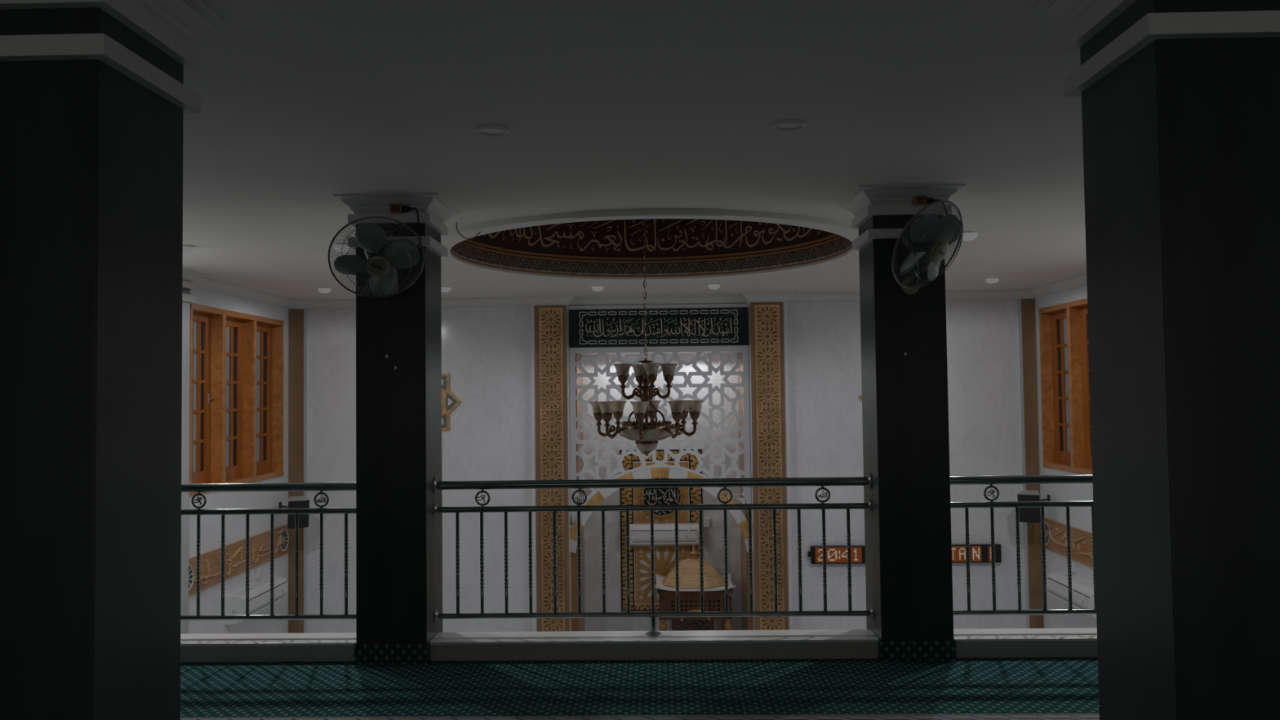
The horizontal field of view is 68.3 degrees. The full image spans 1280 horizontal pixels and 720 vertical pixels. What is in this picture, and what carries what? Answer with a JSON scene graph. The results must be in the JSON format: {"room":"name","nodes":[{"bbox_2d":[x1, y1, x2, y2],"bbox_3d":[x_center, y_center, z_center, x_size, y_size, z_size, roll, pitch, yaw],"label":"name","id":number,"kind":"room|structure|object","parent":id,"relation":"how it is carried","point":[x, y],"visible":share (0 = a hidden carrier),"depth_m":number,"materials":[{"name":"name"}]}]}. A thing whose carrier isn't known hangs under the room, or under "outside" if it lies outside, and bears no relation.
{"room":"mosque","nodes":[
{"label":"mosque","id":0,"kind":"room"},
{"bbox_2d":[188,288,288,633],"bbox_3d":[-4.234,2.146,8.129,0.200,6.090,6.200,-1,-2,1],"label":"wall","id":1,"kind":"structure","parent":0,"point":[211,525],"depth_m":9.72,"materials":[{"name":"white paint"}]},
{"bbox_2d":[189,302,284,496],"bbox_3d":[-4.201,0.400,9.759,0.187,1.775,2.135,-1,-2,1],"label":"window","id":2,"kind":"structure","parent":1,"relation":"in","point":[236,402],"depth_m":9.87,"materials":[{"name":"wood"}]},
{"bbox_2d":[188,524,288,595],"bbox_3d":[-4.090,2.002,9.254,0.040,0.331,3.245,-1,-2,1],"label":"calligraphy panel","id":3,"kind":"object","parent":1,"relation":"attached to","point":[260,546],"visible":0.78,"depth_m":9.51,"materials":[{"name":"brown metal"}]},
{"bbox_2d":[224,576,287,624],"bbox_3d":[-3.981,2.490,9.842,0.220,0.275,1.046,-1,-2,1],"label":"air conditioner","id":4,"kind":"object","parent":1,"relation":"attached to","point":[260,591],"visible":0.8,"depth_m":9.63,"materials":[{"name":"white plastic"}]},
{"bbox_2d":[229,577,277,595],"bbox_3d":[-4.019,2.355,9.848,0.108,0.004,0.924,-1,-2,1],"label":"grille","id":5,"kind":"object","parent":4,"relation":"attached to","point":[264,582],"depth_m":9.80,"materials":[{"name":"white plastic"}]},
{"bbox_2d":[248,594,284,614],"bbox_3d":[-3.907,2.549,9.839,0.038,0.028,0.960,-1,-2,1],"label":"outlet","id":6,"kind":"object","parent":4,"relation":"attached to","point":[260,607],"depth_m":9.77,"materials":[{"name":"white plastic"}]},
{"bbox_2d":[255,567,261,582],"bbox_3d":[-4.073,2.291,10.077,0.030,0.145,0.070,-1,-2,1],"label":"wall switch","id":7,"kind":"object","parent":1,"relation":"attached to","point":[258,571],"visible":1,"depth_m":10.04,"materials":[{"name":"white plastic"}]},
{"bbox_2d":[180,632,356,662],"bbox_3d":[-2.896,1.681,5.502,2.605,0.110,0.231,-1,-2,1],"label":"curb","id":8,"kind":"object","parent":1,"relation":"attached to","point":[300,646],"depth_m":5.38,"materials":[{"name":"grey paint"}]},
{"bbox_2d":[279,496,310,528],"bbox_3d":[-3.889,1.708,10.618,0.238,0.339,0.414,1,-3,-38],"label":"loudspeaker","id":9,"kind":"object","parent":1,"relation":"attached to","point":[294,502],"visible":0.72,"depth_m":10.49,"materials":[{"name":"black plastic"}]},
{"bbox_2d":[287,500,309,528],"bbox_3d":[-3.793,1.718,10.491,0.223,0.310,0.025,0,10,-29],"label":"grille","id":10,"kind":"object","parent":9,"relation":"attached to","point":[304,519],"depth_m":10.48,"materials":[{"name":"black metal"}]},
{"bbox_2d":[306,306,533,632],"bbox_3d":[-2.646,2.283,11.090,2.838,5.990,0.200,-1,-2,1],"label":"wall","id":11,"kind":"structure","parent":0,"point":[486,351],"depth_m":11.02,"materials":[{"name":"white paint"}]},
{"bbox_2d":[441,373,461,430],"bbox_3d":[-2.556,0.493,11.033,0.931,0.931,0.035,-1,-2,1],"label":"plaque","id":12,"kind":"object","parent":11,"relation":"attached to","point":[450,402],"visible":0.09,"depth_m":11.02,"materials":[{"name":"stone"}]},
{"bbox_2d":[530,305,572,631],"bbox_3d":[-1.009,2.275,11.421,0.420,5.990,1.165,-1,-2,1],"label":"wall","id":13,"kind":"structure","parent":0,"point":[532,308],"depth_m":10.90,"materials":[{"name":"white stone"}]},
{"bbox_2d":[570,467,748,553],"bbox_3d":[0.245,1.759,11.117,2.112,0.987,0.160,-1,-2,1],"label":"arch","id":14,"kind":"object","parent":13,"relation":"attached to","point":[652,473],"visible":0.58,"depth_m":11.05,"materials":[{"name":"stone"}]},
{"bbox_2d":[568,345,751,530],"bbox_3d":[0.234,0.916,11.100,2.109,2.148,0.045,-1,-2,1],"label":"lattice screen","id":15,"kind":"object","parent":14,"relation":"on","point":[744,383],"visible":0.78,"depth_m":11.09,"materials":[{"name":"white wood"}]},
{"bbox_2d":[568,353,585,631],"bbox_3d":[-0.751,2.594,11.473,0.085,5.350,0.825,-1,-2,1],"label":"wall","id":16,"kind":"structure","parent":0,"point":[578,624],"depth_m":11.26,"materials":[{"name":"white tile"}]},
{"bbox_2d":[182,0,1086,299],"bbox_3d":[0.044,-2.088,4.201,9.138,2.230,14.450,-1,-2,1],"label":"ceiling","id":17,"kind":"structure","parent":0,"point":[602,104],"depth_m":4.12,"materials":[{"name":"paint"}]},
{"bbox_2d":[182,244,194,253],"bbox_3d":[-3.398,-0.821,7.033,0.136,0.058,0.136,-1,-2,1],"label":"recessed light","id":18,"kind":"object","parent":17,"relation":"in","point":[187,249],"visible":0.52,"depth_m":7.00,"materials":[{"name":"white plastic"}]},
{"bbox_2d":[317,287,331,293],"bbox_3d":[-3.279,-0.723,9.819,0.136,0.058,0.136,-1,-2,1],"label":"recessed light","id":19,"kind":"object","parent":17,"relation":"in","point":[322,290],"visible":1,"depth_m":9.77,"materials":[{"name":"white plastic"}]},
{"bbox_2d":[333,243,351,252],"bbox_3d":[-2.220,-0.834,7.054,0.136,0.058,0.136,-1,-2,1],"label":"recessed light","id":20,"kind":"object","parent":17,"relation":"in","point":[335,244],"visible":0.59,"depth_m":7.00,"materials":[{"name":"white plastic"}]},
{"bbox_2d":[440,285,451,292],"bbox_3d":[-2.038,-0.737,9.861,0.136,0.058,0.136,-1,-2,1],"label":"recessed light","id":21,"kind":"object","parent":17,"relation":"in","point":[443,288],"visible":0.81,"depth_m":9.81,"materials":[{"name":"white plastic"}]},
{"bbox_2d":[455,222,480,239],"bbox_3d":[-1.135,-0.855,6.312,0.026,0.106,0.253,-2,-2,32],"label":"cable loop","id":22,"kind":"object","parent":17,"relation":"attached to","point":[456,222],"visible":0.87,"depth_m":6.26,"materials":[{"name":"plastic"}]},
{"bbox_2d":[476,124,508,136],"bbox_3d":[-0.633,-0.983,4.053,0.136,0.013,0.136,-1,-2,1],"label":"recessed light","id":23,"kind":"object","parent":17,"relation":"in","point":[487,130],"visible":1,"depth_m":4.05,"materials":[{"name":"white plastic"}]},
{"bbox_2d":[479,128,505,134],"bbox_3d":[-0.633,-0.983,4.053,0.114,0.001,0.114,-1,-2,1],"label":"diffuser","id":24,"kind":"object","parent":23,"relation":"attached to","point":[488,131],"depth_m":4.06,"materials":[{"name":"white plastic"}]},
{"bbox_2d":[591,284,604,291],"bbox_3d":[-0.446,-0.753,9.936,0.136,0.058,0.136,-1,-2,1],"label":"recessed light","id":25,"kind":"object","parent":17,"relation":"in","point":[594,287],"visible":1,"depth_m":9.89,"materials":[{"name":"white plastic"}]},
{"bbox_2d":[589,218,704,456],"bbox_3d":[0.033,-1.131,7.636,0.877,3.806,0.877,0,-2,-15],"label":"chandelier","id":26,"kind":"object","parent":17,"relation":"hanging from","point":[646,435],"visible":0.88,"depth_m":7.50,"materials":[{"name":"gold metal"}]},
{"bbox_2d":[440,208,858,282],"bbox_3d":[0.091,-0.865,7.618,3.570,0.072,3.585,-1,-2,1],"label":"trim","id":27,"kind":"structure","parent":17,"relation":"attached to","point":[844,229],"depth_m":6.44,"materials":[{"name":"paint"}]},
{"bbox_2d":[707,283,720,289],"bbox_3d":[0.776,-0.770,9.888,0.136,0.058,0.136,-1,-2,1],"label":"recessed light","id":28,"kind":"object","parent":17,"relation":"in","point":[712,286],"visible":1,"depth_m":9.84,"materials":[{"name":"white plastic"}]},
{"bbox_2d":[773,119,805,131],"bbox_3d":[0.636,-0.999,4.024,0.136,0.013,0.136,-1,-2,1],"label":"recessed light","id":29,"kind":"object","parent":17,"relation":"in","point":[790,125],"visible":1,"depth_m":4.02,"materials":[{"name":"white plastic"}]},
{"bbox_2d":[776,123,802,128],"bbox_3d":[0.636,-0.999,4.024,0.114,0.001,0.114,-1,-2,1],"label":"diffuser","id":30,"kind":"object","parent":29,"relation":"attached to","point":[784,126],"depth_m":4.03,"materials":[{"name":"white plastic"}]},
{"bbox_2d":[961,231,977,240],"bbox_3d":[2.383,-0.897,6.856,0.136,0.058,0.136,-1,-2,1],"label":"recessed light","id":31,"kind":"object","parent":17,"relation":"in","point":[967,235],"visible":0.75,"depth_m":6.80,"materials":[{"name":"white plastic"}]},
{"bbox_2d":[985,276,999,283],"bbox_3d":[3.603,-0.812,9.654,0.136,0.058,0.136,-1,-2,1],"label":"recessed light","id":32,"kind":"object","parent":17,"relation":"in","point":[992,279],"visible":1,"depth_m":9.61,"materials":[{"name":"white plastic"}]},
{"bbox_2d":[180,657,1099,719],"bbox_3d":[0.022,1.542,1.146,8.638,0.001,8.400,-1,-2,1],"label":"floor","id":33,"kind":"structure","parent":0,"point":[1016,688],"depth_m":4.77,"materials":[{"name":"teal carpet"}]},
{"bbox_2d":[0,0,231,719],"bbox_3d":[-1.552,0.291,2.550,0.610,2.644,0.615,-1,-2,1],"label":"pillar","id":34,"kind":"structure","parent":33,"relation":"on","point":[95,99],"depth_m":2.37,"materials":[{"name":"grey paint"}]},
{"bbox_2d":[1031,0,1279,719],"bbox_3d":[1.495,0.253,2.486,0.610,2.644,0.605,-1,-2,1],"label":"pillar","id":35,"kind":"structure","parent":33,"relation":"on","point":[1180,99],"depth_m":2.31,"materials":[{"name":"grey paint"}]},
{"bbox_2d":[575,345,724,347],"bbox_3d":[0.221,-0.422,11.280,2.115,0.640,0.220,-1,-2,1],"label":"wall","id":36,"kind":"structure","parent":0,"point":[699,345],"depth_m":11.16,"materials":[{"name":"white paint"}]},
{"bbox_2d":[568,303,747,309],"bbox_3d":[0.216,-0.630,11.156,2.115,0.043,0.042,-1,-2,1],"label":"trim","id":37,"kind":"structure","parent":36,"relation":"attached to","point":[702,305],"depth_m":11.13,"materials":[{"name":"white paint"}]},
{"bbox_2d":[568,306,748,347],"bbox_3d":[0.219,-0.386,11.140,2.111,0.446,0.053,-1,-2,1],"label":"calligraphy panel","id":38,"kind":"object","parent":36,"relation":"attached to","point":[672,326],"visible":1,"depth_m":11.12,"materials":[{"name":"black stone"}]},
{"bbox_2d":[580,351,740,355],"bbox_3d":[0.232,-0.141,11.580,2.115,0.100,0.760,-1,-2,1],"label":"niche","id":39,"kind":"object","parent":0,"point":[735,351],"visible":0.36,"depth_m":11.73,"materials":[{"name":"white paint"}]},
{"bbox_2d":[614,352,626,357],"bbox_3d":[-0.241,-0.059,11.518,0.136,0.058,0.136,-1,-2,1],"label":"recessed light","id":40,"kind":"object","parent":39,"relation":"attached to","point":[623,354],"visible":0.56,"depth_m":11.47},
{"bbox_2d":[693,351,704,356],"bbox_3d":[0.718,-0.071,11.496,0.136,0.058,0.136,-1,-2,1],"label":"recessed light","id":41,"kind":"object","parent":39,"relation":"attached to","point":[695,353],"visible":0.61,"depth_m":11.45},
{"bbox_2d":[582,352,742,631],"bbox_3d":[0.301,2.546,11.914,2.400,5.450,0.100,-1,-2,1],"label":"wall","id":42,"kind":"structure","parent":0,"point":[714,535],"depth_m":11.89,"materials":[{"name":"paint"}]},
{"bbox_2d":[619,448,703,611],"bbox_3d":[0.273,2.137,11.864,1.036,2.015,0.026,-1,-2,1],"label":"mihrab tilework","id":43,"kind":"object","parent":42,"relation":"attached to","point":[640,559],"visible":0.4,"depth_m":11.85,"materials":[{"name":"metal"}]},
{"bbox_2d":[640,478,683,517],"bbox_3d":[0.272,1.713,11.857,0.536,0.536,0.016,-1,-2,1],"label":"medallion","id":44,"kind":"object","parent":43,"relation":"attached to","point":[655,495],"visible":0.64,"depth_m":11.85,"materials":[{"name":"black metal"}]},
{"bbox_2d":[629,523,698,546],"bbox_3d":[0.301,2.180,11.735,0.861,0.270,0.220,-1,-2,1],"label":"air conditioner","id":45,"kind":"object","parent":43,"relation":"attached to","point":[664,533],"visible":0.89,"depth_m":11.64,"materials":[{"name":"white plastic"}]},
{"bbox_2d":[634,523,693,524],"bbox_3d":[0.300,2.048,11.776,0.739,0.004,0.108,-1,-2,1],"label":"grille","id":46,"kind":"object","parent":45,"relation":"attached to","point":[642,523],"depth_m":11.77,"materials":[{"name":"white plastic"}]},
{"bbox_2d":[632,540,695,542],"bbox_3d":[0.300,2.236,11.660,0.775,0.028,0.038,-1,-2,1],"label":"outlet","id":47,"kind":"object","parent":45,"relation":"attached to","point":[633,541],"depth_m":11.64,"materials":[{"name":"white plastic"}]},
{"bbox_2d":[702,518,710,557],"bbox_3d":[0.837,2.231,11.840,0.082,0.488,0.044,-1,-2,1],"label":"box","id":48,"kind":"object","parent":42,"relation":"attached to","point":[706,522],"visible":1,"depth_m":11.82,"materials":[{"name":"white plastic"}]},
{"bbox_2d":[737,351,753,630],"bbox_3d":[1.288,2.567,11.428,0.065,5.350,0.825,-1,-2,1],"label":"wall","id":49,"kind":"structure","parent":0,"point":[747,622],"depth_m":11.37,"materials":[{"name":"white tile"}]},
{"bbox_2d":[747,302,792,630],"bbox_3d":[1.528,2.242,11.363,0.425,5.990,1.165,-1,-2,1],"label":"wall","id":50,"kind":"structure","parent":0,"point":[785,331],"depth_m":10.84,"materials":[{"name":"white stone"}]},
{"bbox_2d":[786,299,1026,630],"bbox_3d":[3.151,2.208,10.960,2.840,5.990,0.200,-1,-2,1],"label":"wall","id":51,"kind":"structure","parent":0,"point":[825,422],"depth_m":10.90,"materials":[{"name":"white paint"}]},
{"bbox_2d":[191,272,1087,309],"bbox_3d":[0.159,-0.785,8.557,8.638,0.106,5.250,-1,-2,1],"label":"trim","id":52,"kind":"structure","parent":51,"relation":"attached to","point":[202,282],"depth_m":10.92,"materials":[{"name":"white paint"}]},
{"bbox_2d":[807,543,1001,564],"bbox_3d":[3.027,2.224,10.826,2.197,0.208,0.071,-1,-2,1],"label":"led display","id":53,"kind":"object","parent":51,"relation":"attached to","point":[979,553],"visible":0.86,"depth_m":10.81,"materials":[{"name":"plastic"}]},
{"bbox_2d":[1035,285,1097,628],"bbox_3d":[4.601,2.033,7.930,0.200,6.090,6.200,-1,-2,1],"label":"wall","id":54,"kind":"structure","parent":0,"point":[1080,517],"depth_m":10.18,"materials":[{"name":"white paint"}]},
{"bbox_2d":[953,627,1097,657],"bbox_3d":[3.092,1.603,5.367,2.691,0.110,0.231,-1,-2,1],"label":"trim","id":55,"kind":"structure","parent":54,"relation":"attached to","point":[1065,642],"depth_m":5.28,"materials":[{"name":"grey paint"}]},
{"bbox_2d":[1017,489,1049,523],"bbox_3d":[4.353,1.612,10.431,0.239,0.339,0.424,-2,-3,41],"label":"loudspeaker","id":56,"kind":"object","parent":54,"relation":"attached to","point":[1033,515],"visible":0.67,"depth_m":10.31,"materials":[{"name":"black plastic"}]},
{"bbox_2d":[1017,494,1040,523],"bbox_3d":[4.248,1.625,10.307,0.223,0.310,0.025,-2,10,29],"label":"grille","id":57,"kind":"object","parent":56,"relation":"attached to","point":[1033,515],"depth_m":10.30,"materials":[{"name":"black metal"}]},
{"bbox_2d":[1039,297,1092,474],"bbox_3d":[4.598,0.273,9.601,0.187,1.785,2.135,-1,-2,1],"label":"window","id":58,"kind":"structure","parent":54,"relation":"in","point":[1063,327],"depth_m":10.29,"materials":[{"name":"wood"}]},
{"bbox_2d":[1040,518,1093,567],"bbox_3d":[4.505,1.890,9.060,0.040,0.338,3.245,-1,-2,1],"label":"decorative border","id":59,"kind":"object","parent":54,"relation":"attached to","point":[1055,535],"visible":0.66,"depth_m":9.90,"materials":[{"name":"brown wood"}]},
{"bbox_2d":[1046,571,1096,617],"bbox_3d":[4.433,2.379,9.573,0.220,0.275,1.046,-1,-2,1],"label":"air conditioner","id":60,"kind":"object","parent":54,"relation":"attached to","point":[1082,590],"visible":0.71,"depth_m":9.56,"materials":[{"name":"white plastic"}]},
{"bbox_2d":[1048,590,1085,608],"bbox_3d":[4.361,2.440,9.572,0.038,0.028,0.960,-1,-2,1],"label":"outlet","id":61,"kind":"object","parent":60,"relation":"attached to","point":[1057,594],"depth_m":9.63,"materials":[{"name":"white plastic"}]},
{"bbox_2d":[1056,572,1093,589],"bbox_3d":[4.468,2.243,9.577,0.108,0.004,0.924,-1,-2,1],"label":"grille","id":62,"kind":"object","parent":60,"relation":"attached to","point":[1083,584],"depth_m":9.59,"materials":[{"name":"white plastic"}]},
{"bbox_2d":[1071,560,1075,575],"bbox_3d":[4.532,2.180,9.883,0.030,0.145,0.070,-1,-2,1],"label":"wall switch","id":63,"kind":"object","parent":54,"relation":"attached to","point":[1073,563],"visible":0.81,"depth_m":9.85,"materials":[{"name":"white plastic"}]},
{"bbox_3d":[0.139,5.056,4.347,9.038,0.100,15.050,-1,-2,1],"label":"floor","id":64,"kind":"structure","parent":0,"visible":0},
{"bbox_2d":[180,267,205,633],"bbox_3d":[-4.034,2.197,8.213,0.195,5.990,0.610,-1,-2,1],"label":"wall column","id":65,"kind":"structure","parent":64,"relation":"on","point":[188,276],"depth_m":8.40,"materials":[{"name":"grey paint"}]},
{"bbox_2d":[288,309,306,633],"bbox_3d":[-3.977,2.339,10.967,0.174,5.900,0.097,-1,-2,1],"label":"pilaster","id":66,"kind":"object","parent":64,"relation":"on","point":[297,317],"visible":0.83,"depth_m":10.98,"materials":[{"name":"brown tile"}]},
{"bbox_2d":[533,305,569,631],"bbox_3d":[-1.002,2.306,10.822,0.374,5.884,0.027,-1,-2,1],"label":"pilaster","id":67,"kind":"object","parent":64,"relation":"on","point":[550,321],"visible":0.77,"depth_m":10.86,"materials":[{"name":"gold metal"}]},
{"bbox_2d":[654,543,735,631],"bbox_3d":[0.662,3.724,11.284,0.937,3.044,0.760,-1,-2,1],"label":"pulpit","id":68,"kind":"object","parent":64,"relation":"on","point":[689,576],"visible":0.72,"depth_m":11.02,"materials":[{"name":"brown wood"}]},
{"bbox_2d":[750,302,789,630],"bbox_3d":[1.493,2.274,10.766,0.382,5.884,0.027,-1,-2,1],"label":"pilaster","id":69,"kind":"object","parent":64,"relation":"on","point":[766,318],"visible":0.78,"depth_m":10.80,"materials":[{"name":"gold metal"}]},
{"bbox_2d":[1017,298,1043,628],"bbox_3d":[4.489,2.230,10.776,0.153,5.900,0.097,-1,-2,1],"label":"pilaster","id":70,"kind":"object","parent":64,"relation":"on","point":[1026,307],"visible":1,"depth_m":10.78,"materials":[{"name":"brown tile"}]},
{"bbox_3d":[0.027,1.709,1.300,8.638,0.316,8.720,-1,-2,1],"label":"floor slab","id":71,"kind":"structure","parent":0,"visible":0},
{"bbox_2d":[333,192,459,664],"bbox_3d":[-1.408,0.396,5.548,0.590,2.644,0.580,-1,-2,1],"label":"pillar","id":72,"kind":"structure","parent":71,"relation":"on","point":[399,536],"depth_m":5.36,"materials":[{"name":"grey paint"}]},
{"bbox_2d":[180,481,355,620],"bbox_3d":[-2.902,1.130,5.557,2.605,0.842,0.096,-1,-2,1],"label":"railing","id":73,"kind":"object","parent":72,"relation":"attached to","point":[349,486],"visible":0.51,"depth_m":5.53,"materials":[{"name":"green metal"}]},
{"bbox_2d":[327,205,425,369],"bbox_3d":[-1.395,-0.418,5.117,0.407,0.933,0.518,-2,-2,30],"label":"wall fan","id":74,"kind":"object","parent":72,"relation":"attached to","point":[402,253],"visible":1,"depth_m":5.05,"materials":[{"name":"metal"}]},
{"bbox_2d":[389,203,403,213],"bbox_3d":[-1.385,-0.858,5.361,0.068,0.052,0.051,-1,-2,1],"label":"power socket","id":75,"kind":"object","parent":72,"relation":"attached to","point":[393,208],"visible":1,"depth_m":5.34,"materials":[{"name":"brown plastic"}]},
{"bbox_2d":[430,629,878,661],"bbox_3d":[0.077,1.642,5.435,2.542,0.110,0.231,-1,-2,1],"label":"ledge","id":76,"kind":"structure","parent":71,"relation":"on","point":[810,643],"depth_m":5.34,"materials":[{"name":"grey paint"}]},
{"bbox_2d":[432,472,875,635],"bbox_3d":[0.071,1.130,5.488,2.542,0.918,0.096,-1,-2,1],"label":"railing","id":77,"kind":"object","parent":76,"relation":"on","point":[838,481],"visible":1,"depth_m":5.48,"materials":[{"name":"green metal"}]},
{"bbox_2d":[839,183,965,661],"bbox_3d":[1.533,0.358,5.482,0.590,2.644,0.580,-1,-2,1],"label":"pillar","id":78,"kind":"structure","parent":71,"relation":"on","point":[908,577],"depth_m":5.29,"materials":[{"name":"grey paint"}]},
{"bbox_2d":[912,195,926,205],"bbox_3d":[1.567,-0.892,5.295,0.068,0.052,0.051,-1,-2,1],"label":"power socket","id":79,"kind":"object","parent":78,"relation":"attached to","point":[917,200],"visible":1,"depth_m":5.27,"materials":[{"name":"brown wood"}]},
{"bbox_2d":[892,197,963,355],"bbox_3d":[1.547,-0.474,5.050,0.351,0.889,0.526,-2,-2,22],"label":"wall fan","id":80,"kind":"object","parent":78,"relation":"attached to","point":[928,235],"visible":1,"depth_m":4.97,"materials":[{"name":"metal"}]},
{"bbox_2d":[950,474,1096,615],"bbox_3d":[3.086,1.053,5.422,2.691,0.842,0.096,-1,-2,1],"label":"railing","id":81,"kind":"object","parent":78,"relation":"attached to","point":[1082,478],"visible":0.41,"depth_m":5.43,"materials":[{"name":"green metal"}]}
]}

